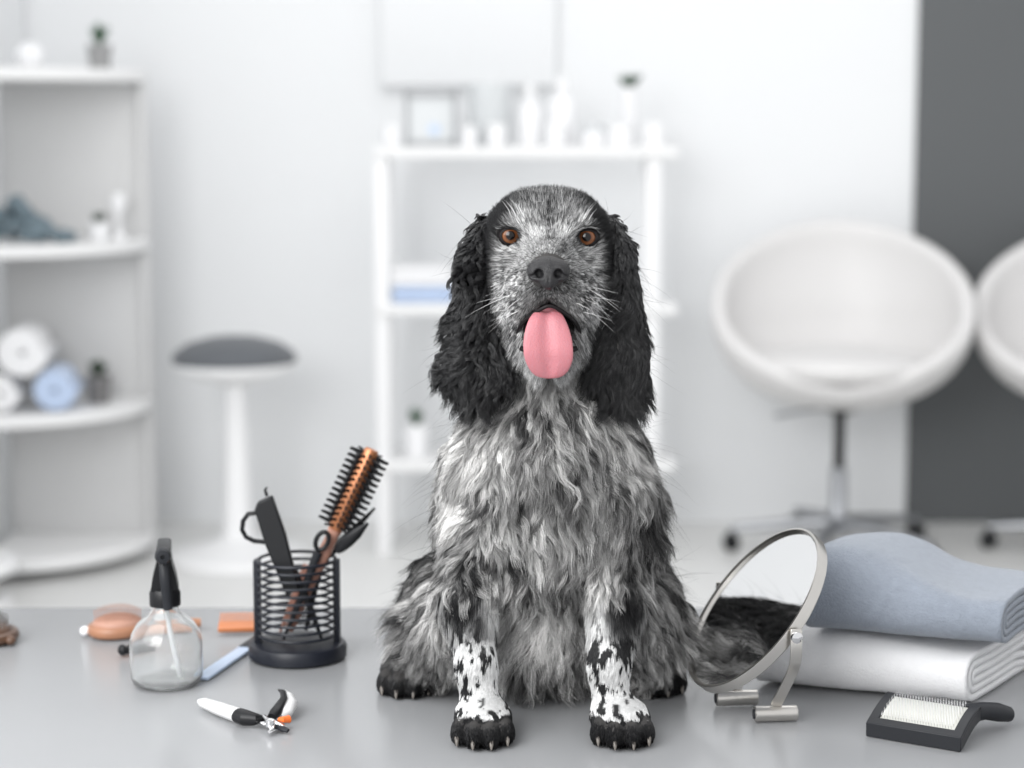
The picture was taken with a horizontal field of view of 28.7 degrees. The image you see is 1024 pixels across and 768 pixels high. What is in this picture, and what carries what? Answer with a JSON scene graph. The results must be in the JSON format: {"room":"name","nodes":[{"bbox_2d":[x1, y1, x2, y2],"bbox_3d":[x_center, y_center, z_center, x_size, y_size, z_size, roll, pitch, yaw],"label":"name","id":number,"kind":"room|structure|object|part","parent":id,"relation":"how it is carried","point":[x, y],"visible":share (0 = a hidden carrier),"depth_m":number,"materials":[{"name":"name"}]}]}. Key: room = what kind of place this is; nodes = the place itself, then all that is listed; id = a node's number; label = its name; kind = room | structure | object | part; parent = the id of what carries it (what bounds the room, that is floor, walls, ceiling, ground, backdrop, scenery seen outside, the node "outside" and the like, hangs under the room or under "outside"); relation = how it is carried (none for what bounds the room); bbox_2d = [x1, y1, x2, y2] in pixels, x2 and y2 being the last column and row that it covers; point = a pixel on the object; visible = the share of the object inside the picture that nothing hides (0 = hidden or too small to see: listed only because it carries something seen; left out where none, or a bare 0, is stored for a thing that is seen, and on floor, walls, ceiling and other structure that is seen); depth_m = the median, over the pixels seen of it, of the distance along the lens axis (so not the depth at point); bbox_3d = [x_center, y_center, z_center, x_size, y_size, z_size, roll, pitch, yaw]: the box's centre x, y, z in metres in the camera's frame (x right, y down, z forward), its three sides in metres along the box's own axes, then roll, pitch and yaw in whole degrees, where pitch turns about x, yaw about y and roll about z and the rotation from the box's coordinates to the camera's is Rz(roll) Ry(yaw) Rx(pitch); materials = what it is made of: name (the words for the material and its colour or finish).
{"room":"pet grooming salon","nodes":[
{"label":"pet grooming salon","id":0,"kind":"room"},
{"bbox_2d":[0,0,24,542],"bbox_3d":[-1.635,-0.742,4.794,0.100,2.900,3.500,0,8,0],"label":"wall","id":1,"kind":"structure","parent":0,"point":[12,25],"depth_m":6.27,"materials":[{"name":"white paint"}]},
{"bbox_2d":[0,522,1023,607],"bbox_3d":[1.000,0.960,3.354,7.000,0.100,8.400,0,8,0],"label":"floor","id":2,"kind":"structure","parent":0,"point":[366,577],"depth_m":6.05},
{"bbox_2d":[0,550,19,607],"bbox_3d":[-1.554,0.551,5.561,0.364,0.135,0.364,0,8,0],"label":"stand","id":3,"kind":"object","parent":2,"relation":"on","point":[9,563],"visible":0.97,"depth_m":5.55,"materials":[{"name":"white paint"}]},
{"bbox_2d":[0,67,156,573],"bbox_3d":[-1.331,-0.180,5.929,0.447,1.490,0.458,0,8,0],"label":"corner shelf","id":4,"kind":"object","parent":2,"relation":"on","point":[83,474],"visible":0.96,"depth_m":6.12,"materials":[{"name":"white wood"}]},
{"bbox_2d":[0,369,29,411],"bbox_3d":[-1.495,0.015,5.913,0.110,0.103,0.220,-1,8,-6],"label":"rolled towel","id":5,"kind":"object","parent":4,"relation":"on","point":[13,388],"visible":0.93,"depth_m":5.81,"materials":[{"name":"white fabric"}]},
{"bbox_2d":[15,42,44,66],"bbox_3d":[-1.417,-0.965,5.874,0.086,0.077,0.086,0,8,0],"label":"round vase","id":6,"kind":"object","parent":4,"relation":"on","point":[28,54],"visible":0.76,"depth_m":5.84,"materials":[{"name":"white ceramic"}]},
{"bbox_2d":[0,195,77,242],"bbox_3d":[-1.401,-0.483,5.847,0.249,0.139,0.095,0,8,-4],"label":"bead garland","id":7,"kind":"object","parent":4,"relation":"on","point":[20,217],"visible":1,"depth_m":5.82},
{"bbox_2d":[34,363,83,409],"bbox_3d":[-1.342,0.006,5.932,0.123,0.114,0.200,-1,8,-6],"label":"rolled towel","id":8,"kind":"object","parent":4,"relation":"on","point":[59,385],"visible":1,"depth_m":5.84,"materials":[{"name":"blue fabric"}]},
{"bbox_2d":[0,322,56,375],"bbox_3d":[-1.430,-0.104,5.907,0.145,0.135,0.220,-1,8,-6],"label":"rolled towel","id":9,"kind":"object","parent":8,"relation":"on","point":[24,350],"visible":1,"depth_m":5.80,"materials":[{"name":"white fabric"}]},
{"bbox_2d":[86,358,110,403],"bbox_3d":[-1.245,-0.011,6.021,0.074,0.138,0.075,0,8,0],"label":"potted plant","id":10,"kind":"object","parent":4,"relation":"on","point":[98,383],"visible":1,"depth_m":6.00,"materials":[{"name":"green plant"}]},
{"bbox_3d":[-1.245,0.015,6.024,0.074,0.085,0.074,0,7,0],"label":"pot","id":11,"kind":"part","parent":10,"relation":"part of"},
{"bbox_2d":[87,212,109,240],"bbox_3d":[-1.232,-0.471,5.960,0.066,0.086,0.066,0,8,0],"label":"potted plant","id":12,"kind":"object","parent":4,"relation":"on","point":[98,229],"visible":1,"depth_m":5.94,"materials":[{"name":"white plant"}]},
{"bbox_3d":[-1.232,-0.456,5.962,0.066,0.055,0.066,0,7,0],"label":"pot","id":13,"kind":"part","parent":12,"relation":"part of","materials":[{"name":"white ceramic"}]},
{"bbox_2d":[87,21,111,68],"bbox_3d":[-1.217,-1.000,5.901,0.074,0.138,0.077,0,8,0],"label":"potted plant","id":14,"kind":"object","parent":4,"relation":"on","point":[99,54],"visible":0.99,"depth_m":5.88,"materials":[{"name":"green plant"}]},
{"bbox_3d":[-1.217,-0.966,5.904,0.074,0.070,0.074,0,7,0],"label":"pot","id":15,"kind":"part","parent":14,"relation":"part of","materials":[{"name":"white ceramic"}]},
{"bbox_2d":[110,193,125,239],"bbox_3d":[-1.184,-0.506,6.016,0.048,0.140,0.048,0,8,0],"label":"candle holder","id":16,"kind":"object","parent":4,"relation":"on","point":[117,202],"visible":1,"depth_m":6.00,"materials":[{"name":"white ceramic"}]},
{"bbox_3d":[-1.122,-0.207,6.131,0.020,1.490,0.020,0,7,0],"label":"post","id":17,"kind":"part","parent":4,"relation":"part of","materials":[{"name":"white wood"}]},
{"bbox_2d":[171,335,306,575],"bbox_3d":[-0.841,0.198,6.094,0.420,0.696,0.420,0,8,0],"label":"stool","id":18,"kind":"object","parent":2,"relation":"on","point":[232,362],"visible":0.9,"depth_m":6.01,"materials":[{"name":"white paint"}]},
{"bbox_3d":[-0.841,-0.107,6.054,0.376,0.080,0.376,0,7,0],"label":"seat","id":19,"kind":"part","parent":18,"relation":"part of","materials":[{"name":"grey fabric"}]},
{"bbox_2d":[0,608,1023,767],"bbox_3d":[0.000,0.714,1.971,2.600,0.750,1.060,0,8,0],"label":"table","id":20,"kind":"object","parent":2,"relation":"on","point":[69,699],"visible":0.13,"depth_m":1.98,"materials":[{"name":"metal"}]},
{"bbox_2d":[0,611,19,644],"bbox_3d":[-0.634,0.274,2.304,0.170,0.037,0.072,5,9,32],"label":"brush","id":21,"kind":"object","parent":20,"relation":"on","point":[9,633],"visible":1,"depth_m":2.27,"materials":[{"name":"brown wood"}]},
{"bbox_2d":[0,620,11,633],"bbox_3d":[-0.604,0.281,2.286,0.069,0.025,0.060,5,9,32],"label":"cushion","id":22,"kind":"object","parent":21,"relation":"on","point":[5,628],"depth_m":2.27,"materials":[{"name":"brown wood"}]},
{"bbox_2d":[118,644,128,655],"bbox_3d":[-0.420,0.293,2.228,0.043,0.013,0.015,-7,10,-41],"label":"clip","id":23,"kind":"object","parent":20,"relation":"on","point":[123,650],"visible":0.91,"depth_m":2.21,"materials":[{"name":"black plastic"}]},
{"bbox_2d":[80,603,200,639],"bbox_3d":[-0.430,0.272,2.317,0.138,0.037,0.060,-2,8,-12],"label":"brush","id":24,"kind":"object","parent":20,"relation":"on","point":[117,625],"visible":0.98,"depth_m":2.29,"materials":[{"name":"brown wood"}]},
{"bbox_2d":[92,612,141,627],"bbox_3d":[-0.456,0.277,2.312,0.059,0.025,0.050,-2,8,-12],"label":"cushion","id":25,"kind":"object","parent":24,"relation":"on","point":[115,619],"depth_m":2.30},
{"bbox_3d":[-0.394,0.281,2.326,0.064,0.017,0.020,-2,8,-12],"label":"handle","id":26,"kind":"part","parent":24,"relation":"part of","materials":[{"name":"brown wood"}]},
{"bbox_2d":[129,538,202,691],"bbox_3d":[-0.364,0.240,2.103,0.077,0.153,0.077,-1,8,-8],"label":"spray bottle","id":27,"kind":"object","parent":20,"relation":"on","point":[166,645],"visible":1,"depth_m":2.08,"materials":[{"name":"clear glass"}]},
{"bbox_2d":[201,636,253,679],"bbox_3d":[-0.308,0.301,2.208,0.017,0.005,0.176,2,8,14],"label":"comb","id":28,"kind":"object","parent":20,"relation":"on","point":[242,650],"visible":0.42,"depth_m":2.19,"materials":[{"name":"blue plastic"}]},
{"bbox_3d":[-0.312,0.303,2.194,0.017,0.004,0.147,2,8,14],"label":"blade","id":29,"kind":"part","parent":28,"relation":"part of","materials":[{"name":"blue plastic"}]},
{"bbox_2d":[218,612,253,631],"bbox_3d":[-0.317,0.277,2.322,0.047,0.014,0.041,-1,8,-4],"label":"comb","id":30,"kind":"object","parent":20,"relation":"on","point":[223,626],"visible":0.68,"depth_m":2.31,"materials":[{"name":"orange plastic"}]},
{"bbox_2d":[197,689,296,733],"bbox_3d":[-0.267,0.323,1.978,0.104,0.020,0.102,0,8,0],"label":"nail clipper","id":31,"kind":"object","parent":20,"relation":"on","point":[283,709],"visible":1,"depth_m":1.97,"materials":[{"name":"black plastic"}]},
{"bbox_3d":[-0.293,0.323,1.997,0.017,0.015,0.076,-7,10,-41],"label":"handle","id":32,"kind":"part","parent":31,"relation":"part of","materials":[{"name":"white plastic"}]},
{"bbox_3d":[-0.224,0.321,1.999,0.019,0.015,0.060,0,7,0],"label":"handle","id":33,"kind":"part","parent":31,"relation":"part of","materials":[{"name":"white plastic"}]},
{"bbox_2d":[248,550,346,668],"bbox_3d":[-0.237,0.247,2.212,0.109,0.111,0.109,0,8,0],"label":"holder","id":34,"kind":"object","parent":20,"relation":"on","point":[300,649],"visible":0.88,"depth_m":2.18,"materials":[{"name":"black plastic"}]},
{"bbox_2d":[240,487,299,593],"bbox_3d":[-0.264,0.170,2.183,0.066,0.117,0.015,1,8,9],"label":"tool","id":35,"kind":"object","parent":34,"relation":"in","point":[275,539],"visible":0.99,"depth_m":2.18,"materials":[{"name":"black plastic"}]},
{"bbox_2d":[279,563,307,631],"bbox_3d":[-0.240,0.238,2.227,0.041,0.079,0.005,0,8,0],"label":"comb","id":36,"kind":"object","parent":34,"relation":"in","point":[294,594],"visible":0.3,"depth_m":2.23,"materials":[{"name":"plastic"}]},
{"bbox_2d":[282,530,330,639],"bbox_3d":[-0.226,0.221,2.195,0.056,0.124,0.005,0,8,0],"label":"scissors","id":37,"kind":"object","parent":34,"relation":"in","point":[315,558],"visible":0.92,"depth_m":2.19,"materials":[{"name":"metal"}]},
{"bbox_3d":[-0.231,0.233,2.196,0.046,0.101,0.004,0,7,0],"label":"blade","id":38,"kind":"part","parent":37,"relation":"part of","materials":[{"name":"metal"}]},
{"bbox_3d":[-0.226,0.240,2.198,0.037,0.085,0.004,0,7,0],"label":"blade","id":39,"kind":"part","parent":37,"relation":"part of","materials":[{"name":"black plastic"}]},
{"bbox_3d":[-0.208,0.172,2.188,0.020,0.025,0.005,0,7,0],"label":"handle","id":40,"kind":"part","parent":37,"relation":"part of","materials":[{"name":"black plastic"}]},
{"bbox_2d":[286,446,388,631],"bbox_3d":[-0.193,0.170,2.202,0.116,0.208,0.047,0,8,-3],"label":"brush","id":41,"kind":"object","parent":34,"relation":"in","point":[365,464],"visible":0.94,"depth_m":2.19,"materials":[{"name":"brown wood"}]},
{"bbox_3d":[-0.221,0.217,2.207,0.016,0.125,0.016,24,6,-6],"label":"handle","id":42,"kind":"part","parent":41,"relation":"part of","materials":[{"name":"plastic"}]},
{"bbox_2d":[304,507,375,629],"bbox_3d":[-0.192,0.209,2.206,0.080,0.137,0.060,0,8,0],"label":"hair clip","id":43,"kind":"object","parent":34,"relation":"in","point":[345,541],"visible":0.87,"depth_m":2.18,"materials":[{"name":"black plastic"}]},
{"bbox_2d":[366,183,712,750],"bbox_3d":[0.021,0.062,2.046,0.318,0.522,0.458,0,8,0],"label":"spaniel","id":44,"kind":"object","parent":20,"relation":"on","point":[547,563],"visible":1,"depth_m":1.92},
{"bbox_2d":[687,528,826,721],"bbox_3d":[0.245,0.238,2.010,0.132,0.181,0.207,0,8,0],"label":"mirror","id":45,"kind":"object","parent":20,"relation":"on","point":[761,608],"visible":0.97,"depth_m":1.99,"materials":[{"name":"silver glass"}]},
{"bbox_3d":[0.227,0.260,2.070,0.017,0.093,0.092,-1,8,-6],"label":"support arm","id":46,"kind":"part","parent":45,"relation":"part of","materials":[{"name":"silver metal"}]},
{"bbox_3d":[0.243,0.225,2.007,0.118,0.144,0.179,0,7,0],"label":"glass","id":47,"kind":"part","parent":45,"relation":"part of","materials":[{"name":"white mirror"}]},
{"bbox_3d":[0.269,0.277,1.943,0.017,0.093,0.062,-1,8,-10],"label":"support arm","id":48,"kind":"part","parent":45,"relation":"part of","materials":[{"name":"silver metal"}]},
{"bbox_2d":[756,624,1023,700],"bbox_3d":[0.416,0.280,2.145,0.282,0.062,0.213,2,8,18],"label":"folded towel","id":49,"kind":"object","parent":20,"relation":"on","point":[965,670],"visible":0.65,"depth_m":2.06,"materials":[{"name":"white fabric"}]},
{"bbox_2d":[805,532,1023,642],"bbox_3d":[0.437,0.208,2.097,0.248,0.086,0.177,2,8,15],"label":"folded towel","id":50,"kind":"object","parent":49,"relation":"on","point":[883,582],"visible":0.96,"depth_m":2.04,"materials":[{"name":"blue fabric"}]},
{"bbox_2d":[866,690,1014,751],"bbox_3d":[0.418,0.320,1.944,0.115,0.035,0.109,5,9,31],"label":"brush","id":51,"kind":"object","parent":20,"relation":"on","point":[924,721],"visible":1,"depth_m":1.92,"materials":[{"name":"plastic"}]},
{"bbox_3d":[0.458,0.321,1.945,0.069,0.025,0.024,-4,9,-29],"label":"handle","id":52,"kind":"part","parent":51,"relation":"part of","materials":[{"name":"plastic"}]},
{"bbox_2d":[374,123,677,555],"bbox_3d":[0.042,-0.141,6.235,0.919,1.332,0.260,0,8,0],"label":"shelf unit","id":53,"kind":"object","parent":2,"relation":"on","point":[651,152],"visible":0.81,"depth_m":6.10,"materials":[{"name":"white paint"}]},
{"bbox_3d":[-0.396,-0.093,6.140,0.042,1.262,0.030,0,7,0],"label":"post","id":54,"kind":"part","parent":53,"relation":"part of","materials":[{"name":"white paint"}]},
{"bbox_3d":[-0.396,-0.119,6.339,0.042,1.262,0.030,0,7,0],"label":"post","id":55,"kind":"part","parent":53,"relation":"part of","materials":[{"name":"white paint"}]},
{"bbox_2d":[383,125,400,145],"bbox_3d":[-0.369,-0.765,6.153,0.055,0.065,0.055,0,8,0],"label":"jar","id":56,"kind":"object","parent":53,"relation":"on","point":[391,133],"visible":1,"depth_m":6.13,"materials":[{"name":"white plastic"}]},
{"bbox_3d":[-0.369,-0.788,6.150,0.055,0.020,0.055,0,7,0],"label":"lid","id":57,"kind":"part","parent":56,"relation":"part of","materials":[{"name":"white paint"}]},
{"bbox_2d":[403,407,428,456],"bbox_3d":[-0.301,0.147,6.253,0.080,0.153,0.080,0,8,0],"label":"potted plant","id":58,"kind":"object","parent":53,"relation":"on","point":[416,431],"visible":1,"depth_m":6.23,"materials":[{"name":"green plant"}]},
{"bbox_2d":[392,282,452,302],"bbox_3d":[-0.274,-0.285,6.216,0.190,0.050,0.200,0,8,0],"label":"folded towel","id":59,"kind":"object","parent":53,"relation":"on","point":[401,294],"visible":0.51,"depth_m":6.12,"materials":[{"name":"blue fabric"}]},
{"bbox_2d":[390,264,451,285],"bbox_3d":[-0.279,-0.339,6.209,0.190,0.056,0.200,0,8,0],"label":"folded towel","id":60,"kind":"object","parent":59,"relation":"on","point":[402,274],"visible":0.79,"depth_m":6.11,"materials":[{"name":"white fabric"}]},
{"bbox_2d":[404,92,457,145],"bbox_3d":[-0.250,-0.818,6.175,0.165,0.166,0.035,0,8,0],"label":"picture frame","id":61,"kind":"object","parent":53,"relation":"on","point":[430,118],"visible":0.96,"depth_m":6.17,"materials":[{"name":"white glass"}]},
{"bbox_2d":[409,97,451,139],"bbox_3d":[-0.250,-0.818,6.179,0.133,0.133,0.006,0,1,0],"label":"picture","id":62,"kind":"object","parent":61,"relation":"attached to","point":[430,118],"depth_m":6.18,"materials":[{"name":"glass"}]},
{"bbox_2d":[463,126,476,145],"bbox_3d":[-0.128,-0.755,6.094,0.045,0.060,0.045,0,8,0],"label":"jar","id":63,"kind":"object","parent":53,"relation":"on","point":[469,132],"visible":1,"depth_m":6.08,"materials":[{"name":"white plastic"}]},
{"bbox_3d":[-0.128,-0.776,6.091,0.045,0.018,0.045,0,7,0],"label":"lid","id":64,"kind":"part","parent":63,"relation":"part of","materials":[{"name":"white paint"}]},
{"bbox_2d":[467,83,512,145],"bbox_3d":[-0.068,-0.833,6.184,0.140,0.190,0.140,0,8,0],"label":"vase","id":65,"kind":"object","parent":53,"relation":"on","point":[488,103],"visible":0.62,"depth_m":6.12,"materials":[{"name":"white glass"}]},
{"bbox_2d":[488,124,505,145],"bbox_3d":[-0.046,-0.759,6.093,0.057,0.068,0.057,0,8,0],"label":"jar","id":66,"kind":"object","parent":53,"relation":"on","point":[496,132],"visible":1,"depth_m":6.07,"materials":[{"name":"white ceramic"}]},
{"bbox_3d":[-0.046,-0.783,6.090,0.057,0.020,0.057,0,7,0],"label":"lid","id":67,"kind":"part","parent":66,"relation":"part of","materials":[{"name":"white paint"}]},
{"bbox_2d":[519,85,540,145],"bbox_3d":[0.055,-0.825,6.145,0.066,0.185,0.066,0,8,0],"label":"bottle","id":68,"kind":"object","parent":53,"relation":"on","point":[529,112],"visible":1,"depth_m":6.12,"materials":[{"name":"white plastic"}]},
{"bbox_2d":[547,123,564,145],"bbox_3d":[0.134,-0.759,6.083,0.055,0.070,0.055,0,8,0],"label":"jar","id":69,"kind":"object","parent":53,"relation":"on","point":[555,131],"visible":1,"depth_m":6.06,"materials":[{"name":"white plastic"}]},
{"bbox_3d":[0.134,-0.783,6.080,0.055,0.021,0.055,0,7,0],"label":"lid","id":70,"kind":"part","parent":69,"relation":"part of","materials":[{"name":"white paint"}]},
{"bbox_2d":[549,77,574,145],"bbox_3d":[0.155,-0.841,6.173,0.080,0.210,0.080,0,8,0],"label":"bottle","id":71,"kind":"object","parent":53,"relation":"on","point":[562,106],"visible":0.84,"depth_m":6.14,"materials":[{"name":"white plastic"}]},
{"bbox_2d":[583,126,604,145],"bbox_3d":[0.251,-0.760,6.123,0.069,0.062,0.069,0,8,0],"label":"jar","id":72,"kind":"object","parent":53,"relation":"on","point":[592,135],"visible":1,"depth_m":6.09,"materials":[{"name":"white plastic"}]},
{"bbox_3d":[0.251,-0.781,6.120,0.069,0.019,0.069,0,7,0],"label":"lid","id":73,"kind":"part","parent":72,"relation":"part of","materials":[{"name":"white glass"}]},
{"bbox_2d":[609,124,632,145],"bbox_3d":[0.332,-0.758,6.093,0.073,0.066,0.073,0,8,0],"label":"jar","id":74,"kind":"object","parent":53,"relation":"on","point":[619,134],"visible":1,"depth_m":6.06,"materials":[{"name":"white plastic"}]},
{"bbox_3d":[0.332,-0.781,6.090,0.073,0.020,0.073,0,7,0],"label":"lid","id":75,"kind":"part","parent":74,"relation":"part of","materials":[{"name":"white paint"}]},
{"bbox_2d":[617,72,642,145],"bbox_3d":[0.363,-0.849,6.178,0.085,0.225,0.072,0,8,0],"label":"vase","id":76,"kind":"object","parent":53,"relation":"on","point":[629,93],"visible":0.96,"depth_m":6.15,"materials":[{"name":"white ceramic"}]},
{"bbox_3d":[0.430,-0.154,6.334,0.042,1.332,0.030,0,7,0],"label":"post","id":77,"kind":"part","parent":53,"relation":"part of","materials":[{"name":"white paint"}]},
{"bbox_3d":[0.430,-0.128,6.136,0.042,1.332,0.030,0,7,0],"label":"post","id":78,"kind":"part","parent":53,"relation":"part of","materials":[{"name":"white paint"}]},
{"bbox_2d":[711,220,975,550],"bbox_3d":[1.013,0.016,6.231,0.786,1.021,0.662,-2,8,-14],"label":"tub chair","id":79,"kind":"object","parent":2,"relation":"on","point":[840,318],"visible":0.87,"depth_m":6.32,"materials":[{"name":"white plastic"}]},
{"bbox_3d":[0.845,0.436,6.275,0.313,0.062,0.061,1,8,7],"label":"leg","id":80,"kind":"part","parent":79,"relation":"part of","materials":[{"name":"metal"}]},
{"bbox_3d":[0.906,0.088,6.197,0.188,0.033,0.016,-1,8,-8],"label":"lever","id":81,"kind":"part","parent":79,"relation":"part of","materials":[{"name":"metal"}]},
{"bbox_3d":[0.975,0.417,6.424,0.060,0.062,0.312,-2,8,-14],"label":"leg","id":82,"kind":"part","parent":79,"relation":"part of","materials":[{"name":"metal"}]},
{"bbox_3d":[0.954,0.460,6.095,0.060,0.062,0.312,3,8,21],"label":"leg","id":83,"kind":"part","parent":79,"relation":"part of","materials":[{"name":"metal"}]},
{"bbox_3d":[1.018,0.082,6.209,0.180,0.027,0.180,1,8,7],"label":"seat plate","id":84,"kind":"part","parent":79,"relation":"part of","materials":[{"name":"black plastic"}]},
{"bbox_3d":[1.015,-0.068,6.159,0.544,0.086,0.533,1,8,7],"label":"seat","id":85,"kind":"part","parent":79,"relation":"part of","materials":[{"name":"white plastic"}]},
{"bbox_3d":[1.166,0.427,6.349,0.312,0.062,0.060,-5,9,-32],"label":"leg","id":86,"kind":"part","parent":79,"relation":"part of","materials":[{"name":"metal"}]},
{"bbox_3d":[1.151,0.454,6.143,0.312,0.062,0.060,6,10,40],"label":"leg","id":87,"kind":"part","parent":79,"relation":"part of","materials":[{"name":"metal"}]},
{"bbox_2d":[974,243,1023,548],"bbox_3d":[1.821,0.022,6.182,0.786,1.021,0.662,0,8,1],"label":"tub chair","id":88,"kind":"object","parent":2,"relation":"on","point":[999,295],"visible":0.97,"depth_m":6.30,"materials":[{"name":"white plastic"}]},
{"bbox_3d":[1.656,0.437,6.269,0.313,0.062,0.061,3,8,22],"label":"leg","id":89,"kind":"part","parent":88,"relation":"part of","materials":[{"name":"metal"}]},
{"bbox_3d":[1.807,-0.061,6.112,0.544,0.086,0.533,3,8,22],"label":"seat","id":90,"kind":"part","parent":88,"relation":"part of","materials":[{"name":"white plastic"}]},
{"bbox_2d":[24,0,1023,521],"bbox_3d":[1.407,-0.979,6.594,6.185,2.900,0.110,0,8,0],"label":"wall","id":91,"kind":"structure","parent":0,"point":[266,119],"depth_m":6.59,"materials":[{"name":"white paint"}]},
{"bbox_2d":[380,0,556,86],"bbox_3d":[-0.140,-1.415,6.461,0.572,0.900,0.059,0,8,0],"label":"upper cabinet","id":92,"kind":"object","parent":91,"relation":"attached to","point":[425,43],"visible":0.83,"depth_m":6.47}
]}

